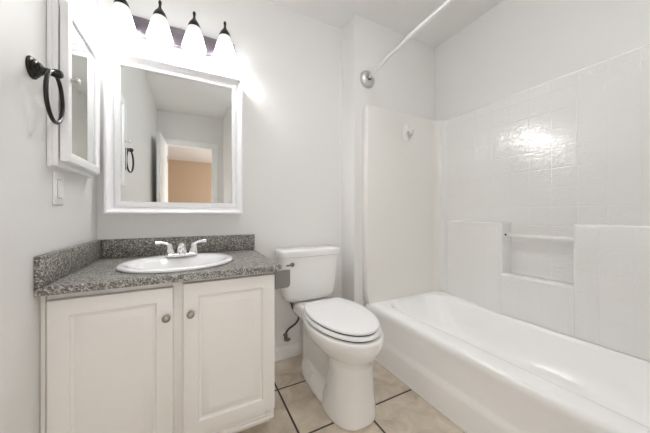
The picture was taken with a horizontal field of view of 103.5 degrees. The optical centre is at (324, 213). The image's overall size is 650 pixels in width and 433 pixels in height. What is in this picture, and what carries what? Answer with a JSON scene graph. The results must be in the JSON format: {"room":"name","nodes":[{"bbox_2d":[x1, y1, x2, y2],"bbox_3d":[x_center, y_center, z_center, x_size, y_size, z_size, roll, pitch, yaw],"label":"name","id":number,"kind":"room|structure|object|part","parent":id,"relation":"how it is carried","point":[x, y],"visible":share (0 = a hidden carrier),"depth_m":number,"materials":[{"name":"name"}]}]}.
{"room":"bathroom","nodes":[
{"label":"bathroom","id":0,"kind":"room"},
{"bbox_2d":[0,0,96,432],"bbox_3d":[-0.589,-0.217,0.082,0.100,2.435,2.727,0,0,-27],"label":"wall","id":1,"kind":"structure","parent":0,"point":[31,225],"depth_m":0.75,"materials":[{"name":"white paint"}]},
{"bbox_2d":[25,55,64,124],"bbox_3d":[-0.860,-0.380,0.794,0.072,0.196,0.156,0,0,-27],"label":"towel ring","id":2,"kind":"object","parent":1,"relation":"attached to","point":[35,69],"visible":1,"depth_m":0.77,"materials":[{"name":"black metal"}]},
{"bbox_3d":[-0.851,-0.441,0.798,0.053,0.028,0.026,0,0,-27],"label":"post","id":3,"kind":"part","parent":2,"relation":"part of","materials":[{"name":"brown metal"}]},
{"bbox_2d":[53,172,63,204],"bbox_3d":[-0.963,-0.091,0.930,0.012,0.116,0.076,0,0,-27],"label":"light switch","id":4,"kind":"object","parent":1,"relation":"attached to","point":[58,178],"visible":1,"depth_m":0.92,"materials":[{"name":"white plastic"}]},
{"bbox_2d":[47,0,99,177],"bbox_3d":[-0.981,-0.461,1.037,0.078,0.602,0.369,0,0,-27],"label":"medicine cabinet","id":5,"kind":"object","parent":1,"relation":"attached to","point":[73,145],"visible":0.98,"depth_m":0.94,"materials":[{"name":"white paint"}]},
{"bbox_3d":[-0.886,-0.472,0.911,0.026,0.024,0.024,0,0,-27],"label":"knob","id":6,"kind":"part","parent":5,"relation":"part of","materials":[{"name":"silver metal"}]},
{"bbox_3d":[-0.981,-0.461,1.034,0.010,0.479,0.267,0,0,-27],"label":"mirror pane","id":7,"kind":"part","parent":5,"relation":"part of","materials":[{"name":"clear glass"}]},
{"bbox_2d":[97,0,341,347],"bbox_3d":[-0.172,-0.217,1.888,2.498,2.435,0.100,0,0,-27],"label":"wall","id":8,"kind":"structure","parent":0,"point":[288,62],"depth_m":1.73,"materials":[{"name":"white paint"}]},
{"bbox_2d":[106,0,235,63],"bbox_3d":[-0.809,-1.022,1.408,0.610,0.211,0.167,0,0,-27],"label":"vanity light","id":9,"kind":"object","parent":8,"relation":"attached to","point":[120,21],"visible":1,"depth_m":1.39,"materials":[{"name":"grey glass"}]},
{"bbox_3d":[-1.014,-0.955,1.277,0.122,0.079,0.122,0,0,-27],"label":"lamp shade","id":10,"kind":"part","parent":9,"relation":"part of","materials":[{"name":"white glass"}]},
{"bbox_3d":[-0.871,-0.955,1.351,0.122,0.079,0.122,0,0,-27],"label":"lamp shade","id":11,"kind":"part","parent":9,"relation":"part of","materials":[{"name":"white glass"}]},
{"bbox_3d":[-0.728,-0.955,1.425,0.122,0.079,0.122,0,0,-27],"label":"lamp shade","id":12,"kind":"part","parent":9,"relation":"part of","materials":[{"name":"white glass"}]},
{"bbox_3d":[-0.586,-0.955,1.498,0.122,0.079,0.122,0,0,-27],"label":"lamp shade","id":13,"kind":"part","parent":9,"relation":"part of","materials":[{"name":"white glass"}]},
{"bbox_2d":[104,47,242,213],"bbox_3d":[-0.814,-0.411,1.448,0.664,0.822,0.091,0,0,-27],"label":"wall mirror","id":14,"kind":"object","parent":8,"relation":"attached to","point":[173,133],"visible":1,"depth_m":1.40,"materials":[{"name":"white paint"}]},
{"bbox_3d":[-0.808,-0.411,1.436,0.536,0.694,0.015,0,0,-27],"label":"glass","id":15,"kind":"part","parent":14,"relation":"part of","materials":[{"name":"white mirror"}]},
{"bbox_2d":[275,341,302,360],"bbox_3d":[-0.174,0.955,1.824,0.696,0.090,0.012,0,0,-27],"label":"baseboard","id":16,"kind":"structure","parent":8,"relation":"attached to","point":[294,349],"depth_m":1.78,"materials":[{"name":"white paint"}]},
{"bbox_2d":[279,302,299,341],"bbox_3d":[-0.239,0.716,1.741,0.121,0.284,0.099,0,0,-27],"label":"water supply valve","id":17,"kind":"object","parent":8,"relation":"attached to","point":[283,333],"visible":0.88,"depth_m":1.73,"materials":[{"name":"grey plastic"}]},
{"bbox_2d":[237,354,464,432],"bbox_3d":[0.453,1.030,0.677,2.498,0.060,2.827,0,0,-27],"label":"floor","id":18,"kind":"structure","parent":0,"point":[399,409],"depth_m":1.30,"materials":[{"name":"beige tile"}]},
{"bbox_2d":[40,269,289,432],"bbox_3d":[-0.656,0.629,1.240,0.839,0.742,0.604,0,0,-27],"label":"vanity cabinet","id":19,"kind":"object","parent":18,"relation":"on","point":[193,356],"depth_m":0.96,"materials":[{"name":"paint"}]},
{"bbox_3d":[-0.737,0.577,0.903,0.348,0.596,0.021,0,0,-27],"label":"door","id":20,"kind":"part","parent":19,"relation":"part of","materials":[{"name":"paint"}]},
{"bbox_2d":[34,234,280,296],"bbox_3d":[-0.680,0.193,1.233,0.792,0.124,0.596,0,0,-27],"label":"countertop","id":21,"kind":"structure","parent":19,"relation":"on","point":[89,266],"depth_m":1.07,"materials":[{"name":"stone"}]},
{"bbox_2d":[115,253,232,273],"bbox_3d":[-0.674,0.284,1.188,0.464,0.144,0.426,0,0,-27],"label":"sink","id":22,"kind":"object","parent":21,"relation":"in","point":[155,264],"visible":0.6,"depth_m":1.22,"materials":[{"name":"white porcelain"}]},
{"bbox_2d":[155,239,206,256],"bbox_3d":[-0.722,0.173,1.290,0.234,0.083,0.126,0,0,-27],"label":"faucet","id":23,"kind":"object","parent":21,"relation":"on","point":[181,247],"visible":1,"depth_m":1.29,"materials":[{"name":"silver metal"}]},
{"bbox_3d":[-0.803,0.168,1.287,0.087,0.073,0.044,0,0,-27],"label":"handle","id":24,"kind":"part","parent":23,"relation":"part of","materials":[{"name":"silver metal"}]},
{"bbox_3d":[-0.738,0.208,1.321,0.156,0.014,0.054,0,0,-27],"label":"plate","id":25,"kind":"part","parent":23,"relation":"part of","materials":[{"name":"silver metal"}]},
{"bbox_3d":[-0.722,0.176,1.290,0.052,0.065,0.123,0,0,-27],"label":"spout","id":26,"kind":"part","parent":23,"relation":"part of","materials":[{"name":"silver metal"}]},
{"bbox_3d":[-0.672,0.168,1.354,0.087,0.073,0.044,0,0,-27],"label":"handle","id":27,"kind":"part","parent":23,"relation":"part of","materials":[{"name":"silver metal"}]},
{"bbox_3d":[-0.590,0.388,0.951,0.028,0.028,0.029,0,0,-27],"label":"knob","id":28,"kind":"part","parent":19,"relation":"part of","materials":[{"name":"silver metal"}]},
{"bbox_3d":[-0.519,0.388,0.988,0.028,0.028,0.029,0,0,-27],"label":"knob","id":29,"kind":"part","parent":19,"relation":"part of","materials":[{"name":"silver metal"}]},
{"bbox_3d":[-0.392,0.573,1.081,0.362,0.604,0.021,0,0,-27],"label":"door","id":30,"kind":"part","parent":19,"relation":"part of","materials":[{"name":"paint"}]},
{"bbox_3d":[-0.568,0.916,0.999,0.746,0.024,0.008,0,0,-27],"label":"moulding","id":31,"kind":"part","parent":19,"relation":"part of","materials":[{"name":"paint"}]},
{"bbox_3d":[-0.210,0.302,1.208,0.074,0.082,0.060,0,0,-27],"label":"side bracket","id":32,"kind":"part","parent":19,"relation":"part of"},
{"bbox_2d":[274,245,383,430],"bbox_3d":[0.022,0.614,1.483,0.435,0.772,0.781,0,0,-27],"label":"toilet","id":33,"kind":"object","parent":18,"relation":"on","point":[342,338],"visible":1,"depth_m":1.29,"materials":[{"name":"white ceramic"}]},
{"bbox_3d":[-0.114,0.252,1.746,0.435,0.048,0.189,0,0,-27],"label":"tank lid","id":34,"kind":"part","parent":33,"relation":"part of","materials":[{"name":"white ceramic"}]},
{"bbox_3d":[-0.116,0.416,1.750,0.412,0.316,0.173,0,0,-27],"label":"tank","id":35,"kind":"part","parent":33,"relation":"part of","materials":[{"name":"white ceramic"}]},
{"bbox_3d":[0.047,0.789,1.463,0.364,0.421,0.723,0,0,-27],"label":"bowl","id":36,"kind":"part","parent":33,"relation":"part of","materials":[{"name":"white ceramic"}]},
{"bbox_3d":[0.093,0.538,1.375,0.334,0.018,0.488,0,0,-27],"label":"seat lid","id":37,"kind":"part","parent":33,"relation":"part of","materials":[{"name":"white plastic"}]},
{"bbox_3d":[0.096,0.564,1.369,0.346,0.019,0.487,0,0,-27],"label":"seat","id":38,"kind":"part","parent":33,"relation":"part of","materials":[{"name":"white plastic"}]},
{"bbox_2d":[365,291,649,432],"bbox_3d":[0.983,0.819,1.326,0.753,0.362,1.585,0,0,-27],"label":"bathtub","id":39,"kind":"object","parent":18,"relation":"on","point":[482,369],"visible":0.83,"depth_m":1.24,"materials":[{"name":"white ceramic"}]},
{"bbox_2d":[363,44,649,361],"bbox_3d":[0.982,-0.069,1.325,0.761,1.412,1.612,0,0,-27],"label":"tub surround","id":40,"kind":"object","parent":39,"relation":"on","point":[568,155],"visible":1,"depth_m":1.56,"materials":[{"name":"white tile"}]},
{"bbox_3d":[0.627,-0.069,1.996,0.745,1.412,0.094,0,0,-27],"label":"panel","id":41,"kind":"part","parent":40,"relation":"part of","materials":[{"name":"white plastic"}]},
{"bbox_2d":[403,123,413,141],"bbox_3d":[0.647,-0.632,1.968,0.077,0.148,0.054,0,0,-27],"label":"robe hook","id":42,"kind":"object","parent":40,"relation":"attached to","point":[407,133],"visible":1,"depth_m":1.98,"materials":[{"name":"white plastic"}]},
{"bbox_2d":[505,233,572,241],"bbox_3d":[1.239,0.136,1.491,0.042,0.026,0.336,0,0,-27],"label":"towel bar","id":43,"kind":"object","parent":40,"relation":"attached to","point":[528,236],"visible":0.9,"depth_m":1.48,"materials":[{"name":"white plastic"}]},
{"bbox_3d":[1.307,-0.069,1.478,0.042,1.412,1.498,0,0,-27],"label":"tiled panel","id":44,"kind":"part","parent":40,"relation":"part of","materials":[{"name":"white tile"}]},
{"bbox_2d":[267,0,504,47],"bbox_3d":[0.453,-1.465,0.677,2.498,0.060,2.827,0,0,-27],"label":"ceiling","id":45,"kind":"structure","parent":0,"point":[400,16],"depth_m":1.82,"materials":[{"name":"white paint"}]},
{"bbox_2d":[342,14,434,306],"bbox_3d":[0.542,-0.217,2.103,0.832,2.435,0.173,0,0,-27],"label":"wall","id":46,"kind":"structure","parent":0,"point":[405,84],"depth_m":1.93,"materials":[{"name":"white paint"}]},
{"bbox_2d":[360,0,455,87],"bbox_3d":[0.670,-0.990,1.164,0.150,0.128,1.612,0,0,-27],"label":"shower curtain rod","id":47,"kind":"object","parent":46,"relation":"attached to","point":[367,79],"visible":1,"depth_m":1.49,"materials":[{"name":"white metal"}]},
{"bbox_2d":[435,0,649,120],"bbox_3d":[1.381,-0.217,1.493,0.100,2.435,2.027,0,0,-27],"label":"wall","id":48,"kind":"structure","parent":0,"point":[517,46],"depth_m":1.60,"materials":[{"name":"white paint"}]}
]}

